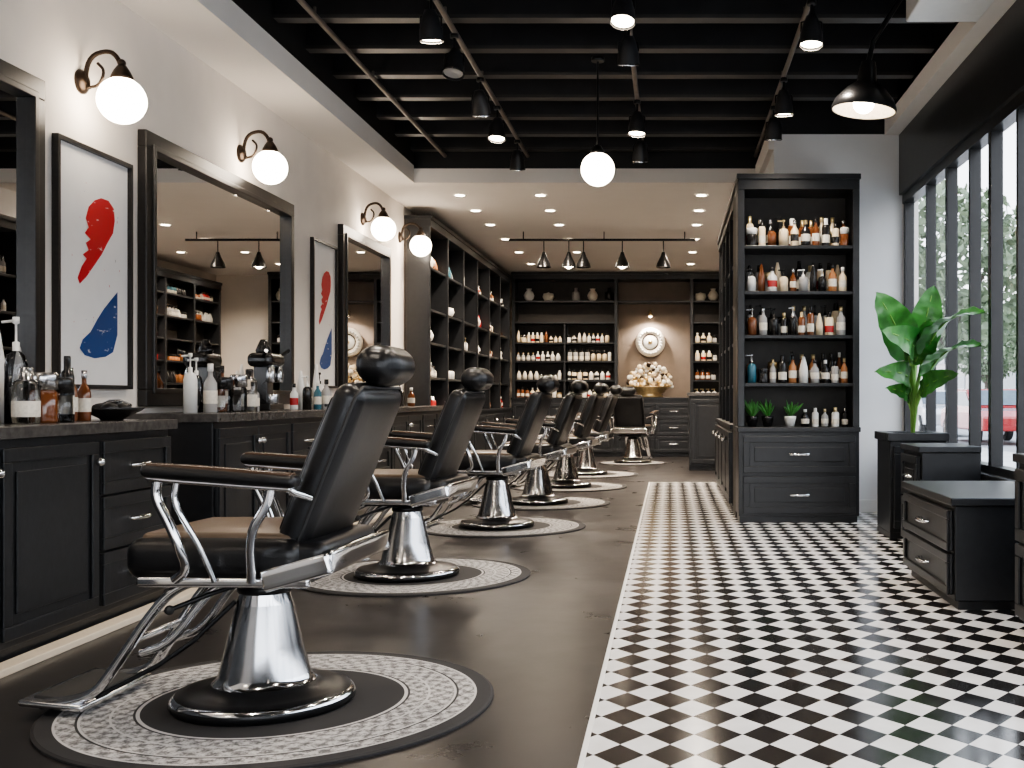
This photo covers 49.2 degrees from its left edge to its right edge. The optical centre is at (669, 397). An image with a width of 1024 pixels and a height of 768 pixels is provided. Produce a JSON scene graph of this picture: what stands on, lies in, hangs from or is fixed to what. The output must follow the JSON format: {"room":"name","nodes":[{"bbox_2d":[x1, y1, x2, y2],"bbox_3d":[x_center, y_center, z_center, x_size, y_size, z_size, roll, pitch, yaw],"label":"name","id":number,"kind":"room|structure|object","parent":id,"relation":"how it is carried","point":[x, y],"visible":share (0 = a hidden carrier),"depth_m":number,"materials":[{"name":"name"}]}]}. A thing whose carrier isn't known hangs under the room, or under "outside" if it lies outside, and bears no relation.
{"room":"salon","nodes":[
{"label":"salon","id":0,"kind":"room"},
{"bbox_2d":[0,0,414,418],"bbox_3d":[-3.225,-1.125,8.650,0.150,4.350,23.300,0,0,0],"label":"wall","id":1,"kind":"structure","parent":0,"point":[191,105],"depth_m":6.96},
{"bbox_2d":[0,59,44,407],"bbox_3d":[-3.114,-0.755,4.425,0.068,1.630,2.050,0,0,0],"label":"wall mirror","id":2,"kind":"object","parent":1,"relation":"attached to","point":[22,93],"visible":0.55,"depth_m":5.31,"materials":[{"name":"black mirror"}]},
{"bbox_2d":[52,133,132,388],"bbox_3d":[-3.131,-0.700,5.990,0.035,1.300,0.780,0,0,0],"label":"framed poster","id":3,"kind":"object","parent":1,"relation":"attached to","point":[92,189],"visible":0.95,"depth_m":5.96,"materials":[{"name":"paper"}]},
{"bbox_2d":[74,49,147,123],"bbox_3d":[-2.978,-1.665,5.880,0.344,0.399,0.248,0,0,0],"label":"wall sconce","id":4,"kind":"object","parent":1,"relation":"attached to","point":[119,98],"visible":1,"depth_m":5.83,"materials":[{"name":"glass"}]},
{"bbox_2d":[138,129,293,405],"bbox_3d":[-3.114,-0.770,7.780,0.068,1.640,2.560,0,0,0],"label":"wall mirror","id":5,"kind":"object","parent":1,"relation":"attached to","point":[216,247],"visible":0.92,"depth_m":7.36,"materials":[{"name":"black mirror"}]},
{"bbox_2d":[237,130,287,184],"bbox_3d":[-2.978,-1.765,8.060,0.344,0.399,0.248,0,0,0],"label":"wall sconce","id":6,"kind":"object","parent":1,"relation":"attached to","point":[269,166],"visible":1,"depth_m":8.00,"materials":[{"name":"glass"}]},
{"bbox_2d":[118,0,413,182],"bbox_3d":[-2.925,-2.760,4.300,0.450,0.980,14.600,0,0,0],"label":"ceiling soffit","id":7,"kind":"structure","parent":1,"relation":"attached to","point":[266,58],"depth_m":8.04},
{"bbox_2d":[310,237,337,387],"bbox_3d":[-3.131,-0.750,9.970,0.035,1.320,0.700,0,0,0],"label":"framed poster","id":8,"kind":"object","parent":1,"relation":"attached to","point":[323,255],"visible":0.95,"depth_m":9.98,"materials":[{"name":"paper"}]},
{"bbox_2d":[338,224,390,387],"bbox_3d":[-3.114,-0.800,11.310,0.068,1.700,1.780,0,0,0],"label":"wall mirror","id":9,"kind":"object","parent":1,"relation":"attached to","point":[364,264],"visible":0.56,"depth_m":11.05,"materials":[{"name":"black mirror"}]},
{"bbox_2d":[360,202,395,240],"bbox_3d":[-2.978,-1.805,11.250,0.344,0.399,0.248,0,0,0],"label":"wall sconce","id":10,"kind":"object","parent":1,"relation":"attached to","point":[383,228],"visible":1,"depth_m":11.19,"materials":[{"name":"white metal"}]},
{"bbox_2d":[398,222,431,256],"bbox_3d":[-2.963,-1.845,12.800,0.374,0.399,0.248,0,0,0],"label":"wall sconce","id":11,"kind":"object","parent":1,"relation":"attached to","point":[420,245],"visible":1,"depth_m":12.74,"materials":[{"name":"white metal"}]},
{"bbox_2d":[0,457,716,767],"bbox_3d":[-0.515,1.110,8.650,5.570,0.120,23.600,0,0,0],"label":"floor","id":12,"kind":"structure","parent":0,"point":[541,640],"depth_m":4.90,"materials":[{"name":"concrete"}]},
{"bbox_2d":[0,419,177,662],"bbox_3d":[-2.833,0.580,3.890,0.625,0.940,3.620,0,0,0],"label":"cabinet","id":13,"kind":"object","parent":12,"relation":"on","point":[75,497],"depth_m":4.72,"materials":[{"name":"black wood"}]},
{"bbox_2d":[0,317,90,423],"bbox_3d":[-2.853,-0.121,4.915,0.345,0.460,0.669,0,0,0],"label":"bottles","id":14,"kind":"object","parent":13,"relation":"on","point":[51,397],"visible":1,"depth_m":4.80,"materials":[{"name":"glass"}]},
{"bbox_2d":[91,399,144,419],"bbox_3d":[-2.750,0.057,5.420,0.300,0.104,0.300,0,0,0],"label":"bowl","id":15,"kind":"object","parent":13,"relation":"on","point":[111,409],"visible":0.94,"depth_m":5.36,"materials":[{"name":"ceramic"}]},
{"bbox_2d":[0,508,392,678],"bbox_3d":[-2.542,1.035,7.500,0.085,0.030,10.800,0,0,0],"label":"trim","id":16,"kind":"structure","parent":12,"relation":"on","point":[20,662],"depth_m":4.71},
{"bbox_2d":[30,651,493,767],"bbox_3d":[-1.350,1.044,3.780,1.470,0.012,1.470,0,0,0],"label":"round rug","id":17,"kind":"object","parent":12,"relation":"on","point":[400,701],"visible":0.67,"depth_m":3.51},
{"bbox_2d":[18,345,414,726],"bbox_3d":[-1.499,0.430,3.766,1.231,1.215,0.772,0,0,3],"label":"barber chair","id":18,"kind":"object","parent":17,"relation":"on","point":[265,676],"visible":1,"depth_m":3.58,"materials":[{"name":"leather"}]},
{"bbox_2d":[125,406,443,524],"bbox_3d":[-2.848,0.570,9.600,0.595,0.960,6.640,0,0,0],"label":"cabinet","id":19,"kind":"object","parent":12,"relation":"on","point":[218,439],"depth_m":6.65,"materials":[{"name":"black wood"}]},
{"bbox_2d":[181,353,259,412],"bbox_3d":[-2.849,-0.091,7.020,0.254,0.360,0.827,0,0,8],"label":"bottles","id":20,"kind":"object","parent":19,"relation":"on","point":[214,393],"visible":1,"depth_m":6.85,"materials":[{"name":"plastic"}]},
{"bbox_2d":[247,339,289,410],"bbox_3d":[-2.913,-0.166,7.910,0.215,0.510,0.478,0,0,0],"label":"machine","id":21,"kind":"object","parent":19,"relation":"on","point":[264,362],"visible":0.99,"depth_m":7.84,"materials":[{"name":"metal"}]},
{"bbox_2d":[290,364,331,409],"bbox_3d":[-2.834,-0.091,8.665,0.190,0.360,0.829,0,0,0],"label":"bottles","id":22,"kind":"object","parent":19,"relation":"on","point":[302,397],"visible":0.97,"depth_m":8.57},
{"bbox_2d":[399,386,414,405],"bbox_3d":[-2.848,-0.051,11.000,0.191,0.280,1.880,0,0,0],"label":"bottles","id":23,"kind":"object","parent":19,"relation":"on","point":[411,397],"visible":0.27,"depth_m":11.86,"materials":[{"name":"glass"}]},
{"bbox_2d":[301,558,530,596],"bbox_3d":[-1.510,1.044,6.480,1.367,0.012,1.367,0,0,0],"label":"round rug","id":24,"kind":"object","parent":12,"relation":"on","point":[474,575],"visible":0.54,"depth_m":6.19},
{"bbox_2d":[354,367,493,582],"bbox_3d":[-1.654,0.430,6.461,1.231,1.215,0.772,0,0,6],"label":"barber chair","id":25,"kind":"object","parent":24,"relation":"on","point":[409,558],"visible":0.73,"depth_m":6.27,"materials":[{"name":"leather"}]},
{"bbox_2d":[404,215,513,449],"bbox_3d":[-2.945,-0.555,16.250,0.390,3.210,6.530,0,0,0],"label":"shelving","id":26,"kind":"object","parent":12,"relation":"on","point":[429,292],"visible":0.52,"depth_m":15.14,"materials":[{"name":"black wood"}]},
{"bbox_2d":[426,517,585,537],"bbox_3d":[-1.370,1.044,8.930,1.367,0.012,1.367,0,0,0],"label":"round rug","id":27,"kind":"object","parent":12,"relation":"on","point":[542,526],"visible":0.59,"depth_m":8.61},
{"bbox_2d":[423,376,558,529],"bbox_3d":[-1.514,0.430,8.911,1.231,1.215,0.772,0,0,6],"label":"barber chair","id":28,"kind":"object","parent":27,"relation":"on","point":[496,511],"visible":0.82,"depth_m":8.72,"materials":[{"name":"leather"}]},
{"bbox_2d":[471,496,609,510],"bbox_3d":[-1.280,1.044,10.930,1.367,0.012,1.367,0,0,0],"label":"round rug","id":29,"kind":"object","parent":12,"relation":"on","point":[573,502],"visible":0.5,"depth_m":10.62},
{"bbox_2d":[464,380,588,505],"bbox_3d":[-1.424,0.430,10.911,1.231,1.215,0.772,0,0,6],"label":"barber chair","id":30,"kind":"object","parent":29,"relation":"on","point":[537,490],"visible":0.66,"depth_m":10.72,"materials":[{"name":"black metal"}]},
{"bbox_2d":[510,482,626,491],"bbox_3d":[-1.190,1.044,12.930,1.367,0.012,1.367,0,0,0],"label":"round rug","id":31,"kind":"object","parent":12,"relation":"on","point":[596,486],"visible":0.52,"depth_m":12.61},
{"bbox_2d":[508,383,608,487],"bbox_3d":[-1.334,0.430,12.914,1.231,1.215,0.772,0,0,7],"label":"barber chair","id":32,"kind":"object","parent":31,"relation":"on","point":[565,474],"visible":0.66,"depth_m":12.73,"materials":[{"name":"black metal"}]},
{"bbox_2d":[548,471,637,477],"bbox_3d":[-1.120,1.044,15.030,1.367,0.012,1.367,0,0,0],"label":"round rug","id":33,"kind":"object","parent":12,"relation":"on","point":[611,474],"visible":0.42,"depth_m":14.73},
{"bbox_2d":[547,385,622,475],"bbox_3d":[-1.264,0.430,15.011,1.231,1.215,0.772,0,0,6],"label":"barber chair","id":34,"kind":"object","parent":33,"relation":"on","point":[585,463],"visible":0.51,"depth_m":14.84,"materials":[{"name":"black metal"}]},
{"bbox_2d":[511,272,718,456],"bbox_3d":[-0.940,-0.605,19.905,3.810,3.310,0.690,0,0,0],"label":"wall cabinetry","id":35,"kind":"object","parent":12,"relation":"on","point":[670,438],"visible":0.27,"depth_m":19.94,"materials":[{"name":"black wood"}]},
{"bbox_2d":[515,282,718,396],"bbox_3d":[-0.945,-1.080,19.990,3.710,2.140,0.460,0,0,0],"label":"wall shelves","id":36,"kind":"object","parent":35,"relation":"on","point":[563,316],"visible":0.57,"depth_m":20.19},
{"bbox_2d":[517,387,538,396],"label":"toiletry bottles","id":37,"kind":"object","parent":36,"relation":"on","point":[518,390],"depth_m":19.85,"materials":[{"name":"glass"}]},
{"bbox_2d":[524,288,533,300],"bbox_3d":[-2.550,-1.863,19.900,0.195,0.225,0.195,0,0,0],"label":"decorative vase","id":38,"kind":"object","parent":36,"relation":"on","point":[528,296],"visible":1,"depth_m":19.84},
{"bbox_2d":[516,351,560,360],"label":"toiletry bottles","id":39,"kind":"object","parent":36,"relation":"on","point":[558,358],"depth_m":19.85,"materials":[{"name":"white plastic"}]},
{"bbox_2d":[517,370,560,379],"label":"toiletry bottles","id":40,"kind":"object","parent":36,"relation":"on","point":[536,376],"depth_m":19.85,"materials":[{"name":"white plastic"}]},
{"bbox_2d":[517,331,561,341],"label":"toiletry bottles","id":41,"kind":"object","parent":36,"relation":"on","point":[531,338],"depth_m":19.85,"materials":[{"name":"white plastic"}]},
{"bbox_2d":[543,292,553,300],"bbox_3d":[-2.200,-1.833,19.900,0.210,0.165,0.210,0,0,0],"label":"decorative vase","id":42,"kind":"object","parent":36,"relation":"on","point":[548,296],"visible":0.98,"depth_m":19.83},
{"bbox_2d":[572,288,579,300],"bbox_3d":[-1.700,-1.871,19.900,0.150,0.240,0.150,0,0,0],"label":"decorative vase","id":43,"kind":"object","parent":36,"relation":"on","point":[575,295],"visible":1,"depth_m":19.85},
{"bbox_2d":[567,332,608,341],"label":"toiletry bottles","id":44,"kind":"object","parent":36,"relation":"on","point":[579,339],"depth_m":19.85,"materials":[{"name":"white plastic"}]},
{"bbox_2d":[567,369,609,379],"label":"toiletry bottles","id":45,"kind":"object","parent":36,"relation":"on","point":[579,375],"depth_m":19.85,"materials":[{"name":"white plastic"}]},
{"bbox_2d":[568,349,610,360],"label":"toiletry bottles","id":46,"kind":"object","parent":36,"relation":"on","point":[587,354],"depth_m":19.85,"materials":[{"name":"white plastic"}]},
{"bbox_2d":[587,288,597,300],"bbox_3d":[-1.400,-1.863,19.900,0.195,0.225,0.195,0,0,0],"label":"decorative vase","id":47,"kind":"object","parent":36,"relation":"on","point":[592,295],"visible":1,"depth_m":19.84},
{"bbox_2d":[605,288,612,300],"bbox_3d":[-1.100,-1.871,19.900,0.150,0.240,0.150,0,0,0],"label":"decorative vase","id":48,"kind":"object","parent":36,"relation":"on","point":[608,295],"visible":1,"depth_m":19.84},
{"bbox_2d":[695,292,705,300],"bbox_3d":[0.550,-1.833,19.900,0.210,0.165,0.210,0,0,0],"label":"decorative vase","id":49,"kind":"object","parent":36,"relation":"on","point":[700,296],"visible":0.98,"depth_m":19.82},
{"bbox_2d":[695,369,715,379],"label":"toiletry bottles","id":50,"kind":"object","parent":36,"relation":"on","point":[713,374],"depth_m":19.84,"materials":[{"name":"glass"}]},
{"bbox_2d":[695,333,716,341],"label":"toiletry bottles","id":51,"kind":"object","parent":36,"relation":"on","point":[714,337],"depth_m":19.85,"materials":[{"name":"white plastic"}]},
{"bbox_2d":[695,351,716,360],"label":"toiletry bottles","id":52,"kind":"object","parent":36,"relation":"on","point":[697,355],"depth_m":19.85,"materials":[{"name":"white plastic"}]},
{"bbox_2d":[708,288,717,300],"bbox_3d":[0.780,-1.863,19.900,0.195,0.225,0.195,0,0,0],"label":"decorative vase","id":53,"kind":"object","parent":36,"relation":"on","point":[713,295],"visible":1,"depth_m":19.84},
{"bbox_2d":[626,362,673,396],"bbox_3d":[-0.357,-0.330,19.857,0.700,0.636,0.679,0,0,42],"label":"flower arrangement","id":54,"kind":"object","parent":35,"relation":"in","point":[646,387],"visible":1,"depth_m":19.74,"materials":[{"name":"white plant"}]},
{"bbox_2d":[598,461,666,464],"bbox_3d":[-0.600,1.044,17.700,1.102,0.012,1.102,0,0,0],"label":"round rug","id":55,"kind":"object","parent":12,"relation":"on","point":[604,462],"visible":0.68,"depth_m":17.42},
{"bbox_2d":[609,387,658,463],"bbox_3d":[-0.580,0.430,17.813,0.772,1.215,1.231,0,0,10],"label":"barber chair","id":56,"kind":"object","parent":55,"relation":"on","point":[628,417],"visible":0.86,"depth_m":17.42,"materials":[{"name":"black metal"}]},
{"bbox_2d":[687,392,718,469],"bbox_3d":[0.905,0.485,16.199,1.310,1.130,0.662,0,0,0],"label":"base cabinet","id":57,"kind":"object","parent":12,"relation":"on","point":[703,406],"visible":0.3,"depth_m":15.87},
{"bbox_2d":[510,275,511,407],"bbox_3d":[-0.515,-1.125,20.375,5.570,4.350,0.150,0,0,0],"label":"wall","id":58,"kind":"structure","parent":0,"point":[510,275],"depth_m":20.30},
{"bbox_2d":[372,152,759,274],"bbox_3d":[-0.515,-2.760,15.950,5.270,0.980,8.700,0,0,0],"label":"ceiling","id":59,"kind":"structure","parent":0,"point":[655,198],"depth_m":12.84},
{"bbox_2d":[419,0,443,43],"bbox_3d":[-1.498,-2.379,6.911,0.154,0.302,0.158,0,0,0],"label":"track spotlight","id":60,"kind":"object","parent":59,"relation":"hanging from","point":[430,31],"visible":1,"depth_m":6.85,"materials":[{"name":"black metal"}]},
{"bbox_2d":[442,33,464,80],"bbox_3d":[-1.503,-2.375,7.633,0.155,0.310,0.168,0,0,0],"label":"track spotlight","id":61,"kind":"object","parent":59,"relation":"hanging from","point":[453,66],"visible":1,"depth_m":7.62,"materials":[{"name":"black metal"}]},
{"bbox_2d":[471,77,490,117],"bbox_3d":[-1.498,-2.372,8.716,0.156,0.317,0.190,0,0,0],"label":"track spotlight","id":62,"kind":"object","parent":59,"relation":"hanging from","point":[480,103],"visible":1,"depth_m":8.66,"materials":[{"name":"black metal"}]},
{"bbox_2d":[488,106,505,142],"bbox_3d":[-1.501,-2.377,9.537,0.156,0.305,0.160,0,0,0],"label":"track spotlight","id":63,"kind":"object","parent":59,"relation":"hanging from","point":[496,134],"visible":1,"depth_m":9.52,"materials":[{"name":"black metal"}]},
{"bbox_2d":[581,56,614,185],"bbox_3d":[-0.550,-2.101,8.370,0.256,0.978,0.256,0,0,0],"label":"globe pendant light","id":64,"kind":"object","parent":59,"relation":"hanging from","point":[597,168],"visible":1,"depth_m":8.30,"materials":[{"name":"white"}]},
{"bbox_2d":[508,232,695,240],"bbox_3d":[-0.925,-2.204,15.000,2.550,0.128,0.040,0,0,0],"label":"track","id":65,"kind":"object","parent":59,"relation":"attached to","point":[523,239],"visible":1,"depth_m":14.98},
{"bbox_2d":[537,241,550,267],"bbox_3d":[-1.720,-1.960,15.000,0.200,0.360,0.197,0,0,0],"label":"pendant light","id":66,"kind":"object","parent":65,"relation":"hanging from","point":[543,262],"visible":1,"depth_m":14.95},
{"bbox_2d":[562,241,575,268],"bbox_3d":[-1.380,-1.950,15.000,0.200,0.380,0.197,0,0,0],"label":"pendant light","id":67,"kind":"object","parent":65,"relation":"hanging from","point":[568,262],"visible":1,"depth_m":14.95,"materials":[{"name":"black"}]},
{"bbox_2d":[576,241,590,267],"bbox_3d":[-1.180,-1.960,15.000,0.200,0.360,0.197,0,0,0],"label":"pendant light","id":68,"kind":"object","parent":65,"relation":"hanging from","point":[583,262],"visible":1,"depth_m":14.95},
{"bbox_2d":[615,241,629,268],"bbox_3d":[-0.650,-1.950,15.000,0.200,0.380,0.197,0,0,0],"label":"pendant light","id":69,"kind":"object","parent":65,"relation":"hanging from","point":[622,262],"visible":1,"depth_m":14.95,"materials":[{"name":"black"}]},
{"bbox_2d":[656,241,670,267],"bbox_3d":[-0.090,-1.960,15.000,0.200,0.360,0.197,0,0,0],"label":"pendant light","id":70,"kind":"object","parent":65,"relation":"hanging from","point":[663,262],"visible":1,"depth_m":14.95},
{"bbox_2d":[610,0,635,30],"bbox_3d":[-0.283,-2.375,6.583,0.155,0.310,0.168,0,0,0],"label":"track spotlight","id":71,"kind":"object","parent":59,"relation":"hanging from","point":[622,18],"visible":1,"depth_m":6.56,"materials":[{"name":"black metal"}]},
{"bbox_2d":[617,30,639,65],"bbox_3d":[-0.282,-2.375,7.417,0.156,0.310,0.167,0,0,0],"label":"track spotlight","id":72,"kind":"object","parent":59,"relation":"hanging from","point":[628,55],"visible":0.85,"depth_m":7.35,"materials":[{"name":"black metal"}]},
{"bbox_2d":[628,99,645,136],"bbox_3d":[-0.282,-2.380,9.342,0.156,0.299,0.155,0,0,0],"label":"track spotlight","id":73,"kind":"object","parent":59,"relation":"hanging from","point":[636,128],"visible":1,"depth_m":9.31,"materials":[{"name":"black metal"}]},
{"bbox_2d":[765,106,781,140],"bbox_3d":[0.899,-2.377,9.563,0.156,0.305,0.159,0,0,0],"label":"track spotlight","id":74,"kind":"object","parent":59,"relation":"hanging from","point":[773,132],"visible":0.99,"depth_m":9.50,"materials":[{"name":"black metal"}]},
{"bbox_2d":[774,77,793,116],"bbox_3d":[0.902,-2.380,8.708,0.155,0.299,0.155,0,0,0],"label":"track spotlight","id":75,"kind":"object","parent":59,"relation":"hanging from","point":[784,100],"visible":1,"depth_m":8.65,"materials":[{"name":"black metal"}]},
{"bbox_2d":[831,0,902,119],"bbox_3d":[1.252,-2.225,7.100,0.419,0.790,0.419,0,0,45],"label":"dome pendant light","id":76,"kind":"object","parent":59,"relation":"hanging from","point":[865,98],"visible":1,"depth_m":7.05,"materials":[{"name":"black"}]},
{"bbox_2d":[906,0,993,21],"bbox_3d":[1.728,-2.470,6.675,0.455,0.160,0.650,0,0,0],"label":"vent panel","id":77,"kind":"object","parent":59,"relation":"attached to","point":[916,10],"visible":1,"depth_m":6.80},
{"bbox_2d":[273,0,954,151],"bbox_3d":[-0.370,-2.768,4.300,4.660,0.365,14.600,0,0,0],"label":"ceiling beams","id":78,"kind":"structure","parent":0,"point":[709,72],"depth_m":8.82,"materials":[{"name":"wood"}]},
{"bbox_2d":[296,0,446,157],"bbox_3d":[-2.370,-2.570,4.295,0.040,0.080,14.590,0,0,0],"label":"conduit","id":79,"kind":"object","parent":78,"relation":"attached to","point":[312,12],"depth_m":8.48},
{"bbox_2d":[433,0,528,157],"bbox_3d":[-1.500,-2.570,4.295,0.040,0.080,14.590,0,0,0],"label":"conduit","id":80,"kind":"object","parent":78,"relation":"attached to","point":[443,10],"depth_m":8.42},
{"bbox_2d":[510,140,524,170],"bbox_3d":[-1.500,-2.375,10.817,0.156,0.310,0.166,0,0,0],"label":"track spotlight","id":81,"kind":"object","parent":78,"relation":"hanging from","point":[517,159],"visible":1,"depth_m":10.75,"materials":[{"name":"black metal"}]},
{"bbox_2d":[630,29,643,140],"bbox_3d":[-0.280,-2.570,4.295,0.040,0.080,14.590,0,0,0],"label":"conduit","id":82,"kind":"object","parent":78,"relation":"attached to","point":[633,68],"depth_m":8.85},
{"bbox_2d":[632,137,647,162],"bbox_3d":[-0.282,-2.373,10.418,0.156,0.314,0.177,0,0,0],"label":"track spotlight","id":83,"kind":"object","parent":78,"relation":"hanging from","point":[640,151],"visible":0.89,"depth_m":10.36,"materials":[{"name":"black metal"}]},
{"bbox_2d":[754,2,809,157],"bbox_3d":[0.900,-2.570,4.295,0.040,0.080,14.590,0,0,0],"label":"conduit","id":84,"kind":"object","parent":78,"relation":"attached to","point":[806,9],"depth_m":8.42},
{"bbox_2d":[636,328,664,356],"bbox_3d":[-0.360,-1.020,20.113,0.540,0.540,0.095,0,0,0],"label":"wall medallion","id":85,"kind":"object","parent":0,"point":[650,342],"visible":1,"depth_m":20.10,"materials":[{"name":"white ceramic"}]},
{"bbox_2d":[577,482,1023,767],"bbox_3d":[0.929,1.046,5.310,2.382,0.008,16.620,0,0,0],"label":"floor tiles","id":86,"kind":"structure","parent":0,"point":[733,643],"depth_m":4.42,"materials":[{"name":"tile"}]},
{"bbox_2d":[712,197,732,506],"bbox_3d":[0.720,-0.415,11.620,0.440,2.930,3.150,0,0,0],"label":"shelving","id":87,"kind":"object","parent":86,"relation":"on","point":[723,432],"visible":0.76,"depth_m":11.59,"materials":[{"name":"black wood"}]},
{"bbox_2d":[731,173,860,521],"bbox_3d":[1.080,-0.415,9.592,1.040,2.930,0.896,0,0,0],"label":"bookcase","id":88,"kind":"object","parent":86,"relation":"on","point":[781,473],"visible":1,"depth_m":9.25,"materials":[{"name":"black wood"}]},
{"bbox_2d":[745,400,758,426],"bbox_3d":[0.696,0.125,9.347,0.159,0.236,0.133,0,0,-40],"label":"potted succulent","id":89,"kind":"object","parent":88,"relation":"in","point":[751,408],"visible":0.98,"depth_m":9.31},
{"bbox_2d":[757,400,773,426],"bbox_3d":[0.813,0.124,9.349,0.159,0.239,0.174,0,0,11],"label":"potted succulent","id":90,"kind":"object","parent":88,"relation":"in","point":[767,420],"visible":1,"depth_m":9.33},
{"bbox_2d":[784,400,803,426],"bbox_3d":[1.046,0.129,9.334,0.152,0.227,0.143,0,0,-13],"label":"potted succulent","id":91,"kind":"object","parent":88,"relation":"in","point":[790,420],"visible":1,"depth_m":9.30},
{"bbox_2d":[745,303,845,334],"label":"toiletry bottles","id":92,"kind":"object","parent":88,"relation":"in","point":[833,322],"depth_m":9.30,"materials":[{"name":"multicoloured plastic"}]},
{"bbox_2d":[746,261,846,290],"label":"toiletry bottles","id":93,"kind":"object","parent":88,"relation":"in","point":[762,281],"depth_m":9.31,"materials":[{"name":"multicoloured plastic"}]},
{"bbox_2d":[745,351,847,382],"label":"toiletry bottles","id":94,"kind":"object","parent":88,"relation":"in","point":[835,372],"depth_m":9.30,"materials":[{"name":"multicoloured plastic"}]},
{"bbox_2d":[746,216,848,244],"label":"toiletry bottles","id":95,"kind":"object","parent":88,"relation":"in","point":[825,234],"depth_m":9.30,"materials":[{"name":"multicoloured plastic"}]},
{"bbox_2d":[801,407,847,426],"label":"toiletry bottles","id":96,"kind":"object","parent":88,"relation":"in","point":[835,414],"depth_m":9.33,"materials":[{"name":"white plastic"}]},
{"bbox_2d":[874,431,949,538],"bbox_3d":[1.840,0.655,8.394,0.460,0.790,0.552,0,0,0],"label":"planter box","id":97,"kind":"object","parent":86,"relation":"on","point":[889,452],"visible":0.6,"depth_m":8.15,"materials":[{"name":"wood"}]},
{"bbox_2d":[875,286,984,432],"bbox_3d":[1.792,-0.278,7.903,0.617,1.135,1.211,0,0,0],"label":"potted plant","id":98,"kind":"object","parent":97,"relation":"on","point":[913,338],"visible":0.95,"depth_m":8.07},
{"bbox_2d":[900,443,981,536],"bbox_3d":[1.822,0.685,7.525,0.456,0.730,0.590,0,0,0],"label":"base cabinet","id":99,"kind":"object","parent":86,"relation":"on","point":[919,461],"visible":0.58,"depth_m":7.25,"materials":[{"name":"black wood"}]},
{"bbox_2d":[902,481,1018,609],"bbox_3d":[1.677,0.770,5.950,0.686,0.560,1.140,0,0,0],"label":"base cabinet","id":100,"kind":"object","parent":86,"relation":"on","point":[959,541],"visible":1,"depth_m":5.42,"materials":[{"name":"black wood"}]},
{"bbox_2d":[1012,453,1023,620],"bbox_3d":[1.782,0.650,4.640,0.536,0.800,0.720,0,0,0],"label":"base cabinet","id":101,"kind":"object","parent":86,"relation":"on","point":[1016,457],"visible":1,"depth_m":4.89,"materials":[{"name":"black wood"}]},
{"bbox_2d":[799,0,822,50],"bbox_3d":[0.898,-2.380,6.992,0.156,0.299,0.155,0,0,0],"label":"track spotlight","id":102,"kind":"object","parent":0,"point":[811,35],"visible":1,"depth_m":6.96,"materials":[{"name":"black metal"}]},
{"bbox_2d":[764,134,901,499],"bbox_3d":[1.535,-0.680,11.625,1.170,3.460,3.150,0,0,0],"label":"wall partition","id":103,"kind":"structure","parent":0,"point":[874,156],"depth_m":10.05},
{"bbox_2d":[859,500,876,511],"bbox_3d":[1.870,0.990,10.040,0.500,0.120,0.020,0,0,0],"label":"baseboard","id":104,"kind":"structure","parent":103,"relation":"attached to","point":[864,505],"depth_m":10.03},
{"bbox_2d":[755,0,1015,172],"bbox_3d":[1.510,-2.760,4.300,1.220,0.980,14.600,0,0,0],"label":"ceiling soffit","id":105,"kind":"structure","parent":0,"point":[809,117],"depth_m":9.25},
{"bbox_2d":[902,22,958,430],"bbox_3d":[2.195,-1.125,8.650,0.150,4.350,23.300,0,0,0],"label":"wall","id":106,"kind":"structure","parent":0,"point":[942,31],"depth_m":9.99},
{"bbox_2d":[899,0,1023,478],"bbox_3d":[2.180,-0.950,3.510,0.180,2.900,13.060,0,0,0],"label":"window","id":107,"kind":"structure","parent":106,"relation":"in","point":[990,133],"depth_m":7.81,"materials":[{"name":"clear glass"}]},
{"bbox_2d":[981,471,1015,481],"bbox_3d":[2.165,0.525,3.520,0.210,0.050,13.040,0,0,0],"label":"window sill","id":108,"kind":"structure","parent":106,"relation":"attached to","point":[985,476],"depth_m":7.05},
{"label":"outside","id":109,"kind":"structure","parent":0,"visible":0},
{"bbox_2d":[936,425,1015,467],"bbox_3d":[0.000,1.205,25.000,120.000,0.190,130.000,0,0,0],"label":"ground","id":110,"kind":"structure","parent":109,"point":[1009,446],"depth_m":27.68,"materials":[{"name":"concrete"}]},
{"bbox_2d":[918,390,944,430],"bbox_3d":[8.500,0.460,35.003,1.820,1.420,4.294,0,0,0],"label":"car","id":111,"kind":"object","parent":110,"relation":"on","point":[940,394],"visible":0.09,"depth_m":33.59,"materials":[{"name":"metal"}]},
{"bbox_2d":[918,245,944,312],"bbox_3d":[6.216,-1.883,31.967,4.035,6.010,4.143,0,0,1],"label":"street tree","id":112,"kind":"object","parent":110,"relation":"on","point":[937,261],"visible":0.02,"depth_m":31.09,"materials":[{"name":"green plant"}]},
{"bbox_2d":[918,180,1015,432],"bbox_3d":[6.195,-1.883,24.464,4.035,6.010,4.143,0,0,34],"label":"street tree","id":113,"kind":"object","parent":110,"relation":"on","point":[1009,255],"visible":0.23,"depth_m":23.48,"materials":[{"name":"green plant"}]},
{"bbox_2d":[918,331,1015,389],"bbox_3d":[21.975,-1.890,50.000,4.050,6.000,120.000,0,0,0],"label":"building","id":114,"kind":"structure","parent":110,"relation":"on","point":[1009,382],"depth_m":74.44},
{"bbox_2d":[941,389,1015,440],"bbox_3d":[8.500,0.460,29.003,1.820,1.420,4.294,0,0,0],"label":"car","id":115,"kind":"object","parent":110,"relation":"on","point":[1009,395],"visible":0.38,"depth_m":28.16,"materials":[{"name":"metal"}]},
{"bbox_2d":[958,311,1015,388],"bbox_3d":[16.835,-1.883,57.991,4.143,6.010,4.035,0,0,41],"label":"street tree","id":116,"kind":"object","parent":110,"relation":"on","point":[1006,367],"visible":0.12,"depth_m":57.54,"materials":[{"name":"green plant"}]},
{"bbox_2d":[1003,304,1015,370],"bbox_3d":[16.986,-1.883,49.966,4.143,6.010,4.035,0,0,-41],"label":"street tree","id":117,"kind":"object","parent":110,"relation":"on","point":[1012,348],"visible":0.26,"depth_m":49.92,"materials":[{"name":"green plant"}]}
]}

